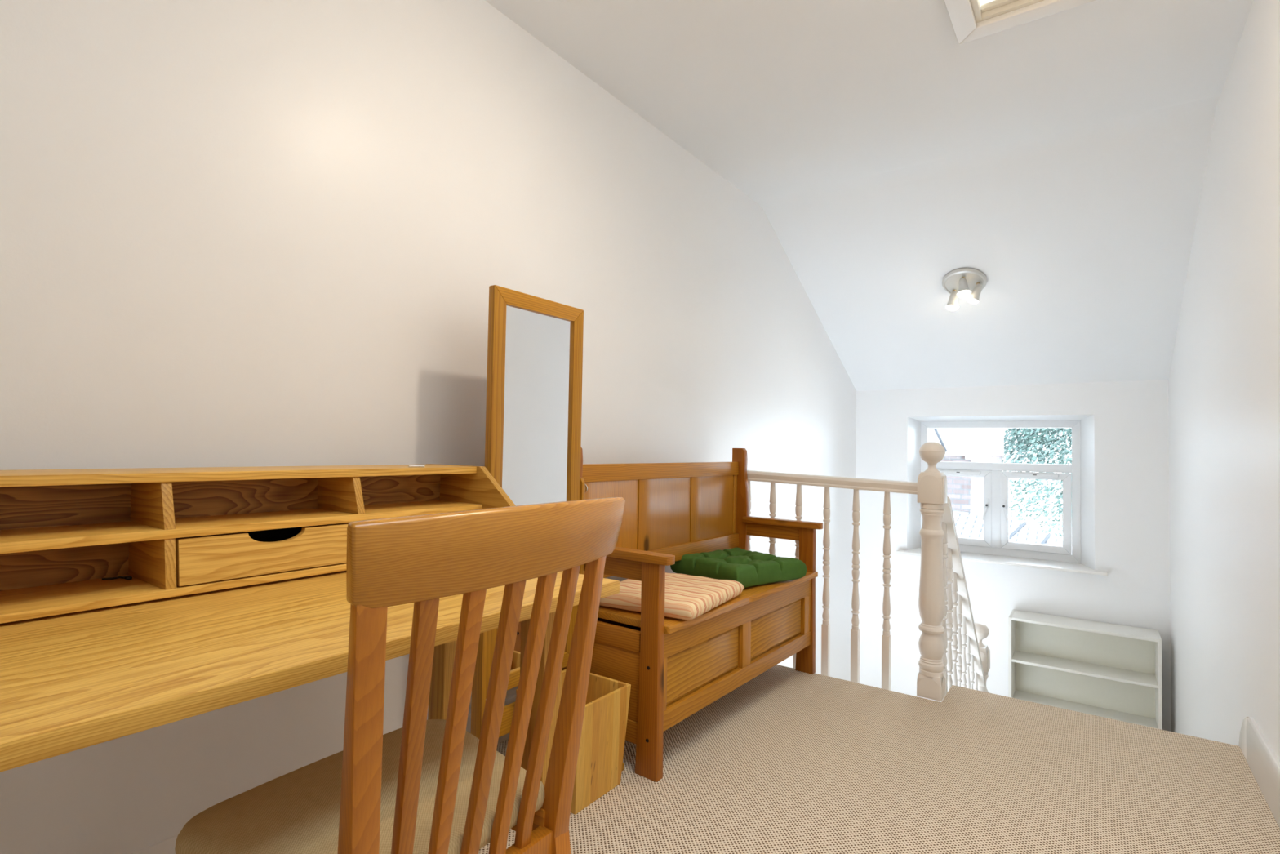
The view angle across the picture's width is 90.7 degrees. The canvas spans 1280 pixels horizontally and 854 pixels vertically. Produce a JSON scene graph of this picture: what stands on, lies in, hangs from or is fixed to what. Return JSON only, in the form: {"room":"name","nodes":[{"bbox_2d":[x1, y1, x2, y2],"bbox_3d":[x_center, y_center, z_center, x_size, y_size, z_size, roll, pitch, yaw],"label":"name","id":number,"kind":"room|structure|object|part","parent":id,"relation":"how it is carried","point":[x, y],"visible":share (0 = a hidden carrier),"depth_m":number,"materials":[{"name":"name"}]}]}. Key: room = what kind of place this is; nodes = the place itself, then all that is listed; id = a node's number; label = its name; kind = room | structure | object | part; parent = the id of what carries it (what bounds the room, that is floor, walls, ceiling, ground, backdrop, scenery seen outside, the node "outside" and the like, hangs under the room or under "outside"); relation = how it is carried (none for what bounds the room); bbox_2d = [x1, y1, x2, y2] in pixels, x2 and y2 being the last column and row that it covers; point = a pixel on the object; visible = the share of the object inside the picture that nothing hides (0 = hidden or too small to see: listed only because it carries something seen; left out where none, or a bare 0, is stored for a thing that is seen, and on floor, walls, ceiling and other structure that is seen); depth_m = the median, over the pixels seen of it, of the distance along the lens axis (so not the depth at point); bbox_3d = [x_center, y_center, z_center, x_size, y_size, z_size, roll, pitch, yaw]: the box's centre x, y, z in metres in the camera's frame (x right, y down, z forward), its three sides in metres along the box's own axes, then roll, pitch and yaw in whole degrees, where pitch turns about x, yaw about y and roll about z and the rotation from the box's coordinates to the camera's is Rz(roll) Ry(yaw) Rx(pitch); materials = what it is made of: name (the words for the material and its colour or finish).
{"room":"home office","nodes":[
{"label":"home office","id":0,"kind":"room"},
{"bbox_2d":[0,0,856,853],"bbox_3d":[-0.131,0.476,2.725,0.120,3.732,6.900,0,-2,36],"label":"wall","id":1,"kind":"structure","parent":0,"point":[233,233],"depth_m":1.66,"materials":[{"name":"paint"}]},
{"bbox_2d":[130,693,516,853],"bbox_3d":[-0.903,0.966,1.533,0.016,0.132,4.100,0,-2,36],"label":"baseboard","id":2,"kind":"structure","parent":1,"relation":"attached to","point":[167,846],"depth_m":1.37,"materials":[{"name":"white paint"}]},
{"bbox_2d":[484,0,1253,391],"bbox_3d":[0.729,-0.968,2.027,2.200,1.097,6.770,0,-2,36],"label":"ceiling","id":3,"kind":"structure","parent":0,"point":[1060,158],"depth_m":2.99,"materials":[{"name":"paint"}]},
{"bbox_2d":[942,267,986,311],"bbox_3d":[1.999,-0.844,3.902,0.235,0.226,0.235,1,-2,-9],"label":"ceiling spotlight","id":4,"kind":"object","parent":3,"relation":"attached to","point":[968,283],"visible":1,"depth_m":3.84,"materials":[{"name":"silver metal"}]},
{"bbox_3d":[1.952,-0.758,3.951,0.074,0.065,0.070,0,-29,36],"label":"bulb","id":5,"kind":"part","parent":4,"relation":"part of","materials":[{"name":"white glass"}]},
{"bbox_3d":[1.957,-0.814,3.818,0.073,0.064,0.072,0,-29,36],"label":"bulb","id":6,"kind":"part","parent":4,"relation":"part of","materials":[{"name":"white glass"}]},
{"bbox_3d":[1.998,-0.889,3.901,0.248,0.028,0.248,0,-29,36],"label":"plate","id":7,"kind":"part","parent":4,"relation":"part of","materials":[{"name":"silver metal"}]},
{"bbox_3d":[2.026,-0.781,3.858,0.068,0.066,0.069,0,-29,36],"label":"bulb","id":8,"kind":"part","parent":4,"relation":"part of","materials":[{"name":"white glass"}]},
{"bbox_2d":[943,0,1096,44],"bbox_3d":[1.180,-1.437,1.738,0.677,0.122,0.787,0,-2,36],"label":"skylight","id":9,"kind":"object","parent":3,"relation":"attached to","point":[992,16],"visible":1,"depth_m":2.10,"materials":[{"name":"beige wood"}]},
{"bbox_2d":[478,664,1279,853],"bbox_3d":[0.672,1.705,2.000,2.061,1.260,6.750,0,-2,36],"label":"floor","id":10,"kind":"structure","parent":0,"point":[788,760],"depth_m":1.90,"materials":[{"name":"carpet"}]},
{"bbox_2d":[0,570,619,786],"bbox_3d":[-0.636,0.657,1.060,0.715,0.730,1.023,0,-2,36],"label":"desk","id":11,"kind":"object","parent":10,"relation":"on","point":[71,682],"visible":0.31,"depth_m":0.81,"materials":[{"name":"brown wood"}]},
{"bbox_2d":[0,463,515,623],"bbox_3d":[-0.721,0.188,1.184,0.464,0.212,1.104,0,-2,36],"label":"hutch","id":12,"kind":"object","parent":11,"relation":"on","point":[176,531],"visible":0.76,"depth_m":1.14,"materials":[{"name":"brown wood"}]},
{"bbox_2d":[102,575,132,579],"bbox_3d":[-0.926,0.267,1.123,0.047,0.005,0.015,1,-2,-6],"label":"cable","id":13,"kind":"object","parent":12,"relation":"on","point":[128,577],"visible":1,"depth_m":1.12,"materials":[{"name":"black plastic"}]},
{"bbox_3d":[-0.931,0.267,1.123,0.037,0.005,0.007,2,-2,-21],"label":"cord","id":14,"kind":"part","parent":13,"relation":"part of","materials":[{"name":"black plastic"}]},
{"bbox_3d":[-0.860,0.188,1.284,0.012,0.177,1.068,0,-2,36],"label":"panel","id":15,"kind":"part","parent":12,"relation":"part of","materials":[{"name":"brown wood"}]},
{"bbox_2d":[0,500,482,554],"bbox_3d":[-0.785,0.185,1.231,0.176,0.016,1.068,0,-2,36],"label":"shelf","id":16,"kind":"object","parent":12,"relation":"attached to","point":[25,535],"depth_m":1.15,"materials":[{"name":"brown wood"}]},
{"bbox_3d":[-0.690,0.236,1.213,0.026,0.077,0.336,0,-2,36],"label":"drawer","id":17,"kind":"part","parent":12,"relation":"part of","materials":[{"name":"brown wood"}]},
{"bbox_2d":[408,465,424,466],"bbox_3d":[-0.541,0.094,1.533,0.040,0.004,0.009,2,-2,-37],"label":"curtain hook","id":18,"kind":"object","parent":12,"relation":"on","point":[408,465],"visible":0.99,"depth_m":1.53,"materials":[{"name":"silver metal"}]},
{"bbox_3d":[-0.404,0.205,1.625,0.464,0.208,0.018,0,-2,36],"label":"panel","id":19,"kind":"part","parent":12,"relation":"part of","materials":[{"name":"brown wood"}]},
{"bbox_3d":[-0.464,0.686,1.503,0.056,0.704,0.055,0,-2,36],"label":"leg","id":20,"kind":"part","parent":11,"relation":"part of","materials":[{"name":"brown wood"}]},
{"bbox_3d":[-0.210,0.685,1.321,0.070,0.704,0.055,0,-2,36],"label":"leg","id":21,"kind":"part","parent":11,"relation":"part of","materials":[{"name":"brown wood"}]},
{"bbox_2d":[174,497,625,853],"bbox_3d":[-0.340,0.566,0.983,0.480,0.918,0.518,0,-2,34],"label":"dining chair","id":22,"kind":"object","parent":10,"relation":"on","point":[424,785],"visible":1,"depth_m":0.86,"materials":[{"name":"brown wood"}]},
{"bbox_3d":[-0.399,0.585,0.994,0.371,0.056,0.472,0,-2,34],"label":"seat","id":23,"kind":"part","parent":22,"relation":"part of","materials":[{"name":"beige fabric"}]},
{"bbox_3d":[-0.321,0.423,0.728,0.047,0.469,0.103,2,-2,-34],"label":"post","id":24,"kind":"part","parent":22,"relation":"part of","materials":[{"name":"brown wood"}]},
{"bbox_3d":[-0.162,0.157,0.882,0.069,0.102,0.516,0,-2,32],"label":"rail","id":25,"kind":"part","parent":22,"relation":"part of","materials":[{"name":"brown wood"}]},
{"bbox_3d":[-0.275,0.649,1.126,0.317,0.058,0.020,0,-2,38],"label":"seat rail","id":26,"kind":"part","parent":22,"relation":"part of","materials":[{"name":"brown wood"}]},
{"bbox_3d":[-0.242,0.669,0.884,0.028,0.059,0.336,0,-2,34],"label":"seat rail","id":27,"kind":"part","parent":22,"relation":"part of","materials":[{"name":"brown wood"}]},
{"bbox_3d":[-0.124,0.842,1.015,0.088,0.375,0.035,0,-2,34],"label":"leg","id":28,"kind":"part","parent":22,"relation":"part of","materials":[{"name":"brown wood"}]},
{"bbox_3d":[-0.113,0.436,1.037,0.102,0.469,0.048,1,-2,10],"label":"post","id":29,"kind":"part","parent":22,"relation":"part of","materials":[{"name":"brown wood"}]},
{"bbox_2d":[470,284,624,770],"bbox_3d":[-0.315,0.328,1.927,0.390,1.452,0.456,0,-2,36],"label":"mirror","id":30,"kind":"object","parent":10,"relation":"on","point":[534,407],"visible":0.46,"depth_m":1.91,"materials":[{"name":"clear glass"}]},
{"bbox_3d":[-0.444,0.585,1.760,0.046,0.865,0.016,0,-2,36],"label":"stand post","id":31,"kind":"part","parent":30,"relation":"part of","materials":[{"name":"wood"}]},
{"bbox_3d":[-0.329,0.739,1.919,0.026,0.046,0.382,0,-2,36],"label":"frame rail","id":32,"kind":"part","parent":30,"relation":"part of","materials":[{"name":"wood"}]},
{"bbox_2d":[502,305,572,671],"bbox_3d":[-0.318,0.182,1.935,0.004,1.080,0.304,0,-2,36],"label":"mirror glass","id":33,"kind":"object","parent":30,"relation":"on","point":[537,340],"depth_m":1.94,"materials":[{"name":"white"}]},
{"bbox_3d":[-0.309,-0.374,1.953,0.026,0.046,0.382,0,-2,36],"label":"frame rail","id":34,"kind":"part","parent":30,"relation":"part of","materials":[{"name":"wood"}]},
{"bbox_3d":[-0.208,0.599,2.087,0.046,0.865,0.016,0,-2,36],"label":"stand post","id":35,"kind":"part","parent":30,"relation":"part of","materials":[{"name":"wood"}]},
{"bbox_2d":[515,669,631,813],"bbox_3d":[-0.196,0.910,1.861,0.240,0.290,0.240,0,-2,36],"label":"waste bin","id":36,"kind":"object","parent":10,"relation":"on","point":[602,739],"visible":0.39,"depth_m":1.80,"materials":[{"name":"brown wood"}]},
{"bbox_2d":[562,447,822,782],"bbox_3d":[0.272,0.581,2.498,0.458,1.003,1.226,0,-2,38],"label":"storage bench","id":37,"kind":"object","parent":10,"relation":"on","point":[674,668],"visible":0.71,"depth_m":2.35,"materials":[{"name":"brown wood"}]},
{"bbox_3d":[-0.233,0.561,2.151,0.083,1.003,0.034,0,-2,38],"label":"post","id":38,"kind":"part","parent":37,"relation":"part of","materials":[{"name":"brown wood"}]},
{"bbox_3d":[-0.095,0.446,2.049,0.278,0.063,0.022,0,-2,38],"label":"arm rail","id":39,"kind":"part","parent":37,"relation":"part of","materials":[{"name":"brown wood"}]},
{"bbox_3d":[-0.102,0.667,2.044,0.271,0.060,0.022,0,-2,38],"label":"rail","id":40,"kind":"part","parent":37,"relation":"part of","materials":[{"name":"brown wood"}]},
{"bbox_3d":[-0.107,0.944,2.036,0.271,0.065,0.022,0,-2,38],"label":"rail","id":41,"kind":"part","parent":37,"relation":"part of","materials":[{"name":"brown wood"}]},
{"bbox_3d":[-0.056,0.401,2.017,0.388,0.026,0.052,0,-2,38],"label":"armrest","id":42,"kind":"part","parent":37,"relation":"part of","materials":[{"name":"brown wood"}]},
{"bbox_3d":[0.033,0.737,1.937,0.083,0.648,0.034,0,-2,38],"label":"post","id":43,"kind":"part","parent":37,"relation":"part of","materials":[{"name":"brown wood"}]},
{"bbox_3d":[0.122,0.180,2.639,0.024,0.063,1.145,0,-2,38],"label":"rail","id":44,"kind":"part","parent":37,"relation":"part of","materials":[{"name":"brown wood"}]},
{"bbox_3d":[0.118,0.526,2.626,0.030,0.065,1.145,0,-2,38],"label":"rail","id":45,"kind":"part","parent":37,"relation":"part of","materials":[{"name":"brown wood"}]},
{"bbox_2d":[599,572,744,619],"bbox_3d":[0.104,0.585,2.249,0.394,0.059,0.456,0,-2,30],"label":"seat cushion","id":46,"kind":"object","parent":37,"relation":"on","point":[686,597],"visible":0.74,"depth_m":2.12,"materials":[{"name":"fabric"}]},
{"bbox_3d":[0.216,0.800,2.158,0.016,0.162,0.484,0,-2,38],"label":"panel","id":47,"kind":"part","parent":37,"relation":"part of","materials":[{"name":"brown wood"}]},
{"bbox_3d":[0.307,0.640,2.491,0.348,0.022,1.167,0,-2,38],"label":"seat lid","id":48,"kind":"part","parent":37,"relation":"part of","materials":[{"name":"brown wood"}]},
{"bbox_3d":[0.405,0.922,2.387,0.024,0.060,1.145,0,-2,38],"label":"rail","id":49,"kind":"part","parent":37,"relation":"part of","materials":[{"name":"brown wood"}]},
{"bbox_3d":[0.409,0.690,2.394,0.024,0.080,1.145,0,-2,38],"label":"rail","id":50,"kind":"part","parent":37,"relation":"part of","materials":[{"name":"brown wood"}]},
{"bbox_2d":[670,547,806,587],"bbox_3d":[0.412,0.589,2.674,0.416,0.093,0.403,2,-2,-37],"label":"seat cushion","id":51,"kind":"object","parent":37,"relation":"on","point":[748,568],"visible":0.89,"depth_m":2.59,"materials":[{"name":"green fabric"}]},
{"bbox_3d":[0.488,0.603,3.083,0.083,1.003,0.034,0,-2,38],"label":"post","id":52,"kind":"part","parent":37,"relation":"part of","materials":[{"name":"brown wood"}]},
{"bbox_3d":[0.625,0.487,2.981,0.278,0.063,0.022,0,-2,38],"label":"arm rail","id":53,"kind":"part","parent":37,"relation":"part of","materials":[{"name":"brown wood"}]},
{"bbox_3d":[0.556,0.820,2.597,0.016,0.162,0.500,0,-2,38],"label":"panel","id":54,"kind":"part","parent":37,"relation":"part of","materials":[{"name":"brown wood"}]},
{"bbox_3d":[0.661,0.442,2.944,0.388,0.026,0.052,0,-2,38],"label":"armrest","id":55,"kind":"part","parent":37,"relation":"part of","materials":[{"name":"brown wood"}]},
{"bbox_3d":[0.753,0.779,2.869,0.083,0.648,0.034,0,-2,38],"label":"post","id":56,"kind":"part","parent":37,"relation":"part of","materials":[{"name":"brown wood"}]},
{"bbox_2d":[746,441,946,701],"bbox_3d":[0.791,0.638,2.925,1.138,1.154,0.102,0,-2,36],"label":"balustrade","id":57,"kind":"object","parent":10,"relation":"on","point":[931,487],"visible":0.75,"depth_m":2.71,"materials":[{"name":"beige wood"}]},
{"bbox_3d":[0.769,0.245,2.977,1.044,0.080,0.060,0,-2,36],"label":"handrail","id":58,"kind":"part","parent":57,"relation":"part of","materials":[{"name":"beige wood"}]},
{"bbox_3d":[1.207,0.645,2.617,0.101,0.917,0.101,0,-2,36],"label":"newel post","id":59,"kind":"part","parent":57,"relation":"part of","materials":[{"name":"beige wood"}]},
{"bbox_2d":[939,496,990,702],"bbox_3d":[1.582,1.396,3.103,0.101,2.178,1.181,0,-2,36],"label":"balustrade","id":60,"kind":"object","parent":10,"relation":"on","point":[966,659],"visible":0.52,"depth_m":2.93,"materials":[{"name":"beige wood"}]},
{"bbox_3d":[1.891,1.788,3.530,0.101,1.132,0.101,0,-2,36],"label":"newel post","id":61,"kind":"part","parent":60,"relation":"part of","materials":[{"name":"beige wood"}]},
{"bbox_2d":[1008,608,1162,729],"bbox_3d":[2.968,1.860,4.255,0.825,1.073,0.270,0,-2,36],"label":"bookcase","id":62,"kind":"object","parent":10,"relation":"on","point":[1113,671],"visible":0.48,"depth_m":4.31,"materials":[{"name":"white laminate"}]},
{"bbox_3d":[2.641,1.861,4.490,0.018,1.073,0.270,0,-2,36],"label":"panel","id":63,"kind":"part","parent":62,"relation":"part of","materials":[{"name":"white laminate"}]},
{"bbox_3d":[2.978,1.332,4.272,0.789,0.018,0.268,0,-2,36],"label":"panel","id":64,"kind":"part","parent":62,"relation":"part of","materials":[{"name":"white laminate"}]},
{"bbox_3d":[2.972,1.620,4.262,0.789,0.018,0.246,0,-2,36],"label":"shelf","id":65,"kind":"part","parent":62,"relation":"part of","materials":[{"name":"white laminate"}]},
{"bbox_3d":[2.967,1.905,4.253,0.789,0.018,0.246,0,-2,36],"label":"shelf","id":66,"kind":"part","parent":62,"relation":"part of","materials":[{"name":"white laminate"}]},
{"bbox_3d":[3.296,1.858,4.019,0.018,1.073,0.270,0,-2,36],"label":"panel","id":67,"kind":"part","parent":62,"relation":"part of","materials":[{"name":"white laminate"}]},
{"bbox_2d":[856,379,1171,731],"bbox_3d":[2.751,1.063,4.865,2.150,2.795,0.380,0,-2,36],"label":"wall","id":68,"kind":"structure","parent":0,"point":[1124,425],"depth_m":4.59,"materials":[{"name":"paint"}]},
{"bbox_2d":[895,420,1107,575],"bbox_3d":[2.718,0.477,4.827,1.362,1.063,0.402,0,-2,36],"label":"window","id":69,"kind":"structure","parent":68,"relation":"in","point":[996,548],"depth_m":4.84,"materials":[{"name":"white plastic"}]},
{"bbox_2d":[938,470,980,475],"bbox_3d":[2.552,0.366,5.088,0.329,0.033,0.020,0,-2,36],"label":"vent","id":70,"kind":"object","parent":69,"relation":"attached to","point":[948,473],"depth_m":5.07,"materials":[{"name":"white plastic"}]},
{"bbox_3d":[2.705,0.642,4.948,0.042,0.170,0.049,0,-2,36],"label":"handle","id":71,"kind":"part","parent":69,"relation":"part of","materials":[{"name":"white plastic"}]},
{"bbox_3d":[2.799,0.477,4.974,1.094,1.050,0.070,0,-2,36],"label":"frame","id":72,"kind":"part","parent":69,"relation":"part of","materials":[{"name":"white plastic"}]},
{"bbox_3d":[2.690,0.998,4.785,1.362,0.018,0.337,0,-2,36],"label":"sill","id":73,"kind":"part","parent":69,"relation":"part of","materials":[{"name":"white paint"}]},
{"bbox_3d":[2.814,0.641,4.870,0.042,0.170,0.049,0,-2,36],"label":"handle","id":74,"kind":"part","parent":69,"relation":"part of","materials":[{"name":"white plastic"}]},
{"bbox_2d":[1010,472,1058,478],"bbox_3d":[2.980,0.364,4.780,0.305,0.033,0.020,0,-2,36],"label":"vent","id":75,"kind":"object","parent":69,"relation":"attached to","point":[1013,475],"depth_m":4.78,"materials":[{"name":"white plastic"}]},
{"bbox_2d":[1168,0,1279,761],"bbox_3d":[1.633,0.469,1.454,0.173,3.732,6.900,0,-2,36],"label":"wall","id":76,"kind":"structure","parent":0,"point":[1224,380],"depth_m":2.38,"materials":[{"name":"paint"}]},
{"bbox_2d":[1238,716,1279,827],"bbox_3d":[0.829,0.986,0.445,0.018,0.207,4.360,0,-2,36],"label":"baseboard","id":77,"kind":"structure","parent":76,"relation":"attached to","point":[1264,763],"depth_m":1.90,"materials":[{"name":"white wood"}]},
{"label":"outside","id":78,"kind":"structure","parent":0,"visible":0},
{"bbox_2d":[939,427,1004,514],"bbox_3d":[4.673,0.959,12.112,3.740,7.000,4.070,0,-2,36],"label":"house","id":79,"kind":"structure","parent":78,"point":[966,494],"depth_m":9.68,"materials":[{"name":"brick"}]},
{"bbox_2d":[928,428,975,456],"bbox_3d":[4.489,0.072,9.327,0.604,0.707,0.625,1,-2,-1],"label":"satellite dish","id":80,"kind":"object","parent":79,"relation":"attached to","point":[954,442],"visible":0.52,"depth_m":9.19,"materials":[{"name":"white"}]},
{"bbox_3d":[4.375,0.214,9.137,0.438,0.404,0.076,3,-2,-40],"label":"feed arm","id":81,"kind":"part","parent":80,"relation":"part of"},
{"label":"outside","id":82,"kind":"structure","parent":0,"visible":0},
{"bbox_2d":[1002,427,1071,537],"bbox_3d":[8.877,1.309,12.601,4.005,6.509,2.508,0,-2,36],"label":"tree","id":83,"kind":"object","parent":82,"point":[1051,442],"visible":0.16,"depth_m":12.96,"materials":[{"name":"green plant"}]},
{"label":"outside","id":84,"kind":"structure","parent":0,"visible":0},
{"bbox_2d":[951,509,1062,546],"bbox_3d":[4.508,2.008,7.258,4.900,1.902,3.980,0,-2,36],"label":"slate roof","id":85,"kind":"structure","parent":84,"point":[967,524],"depth_m":8.83,"materials":[{"name":"white"}]}
]}

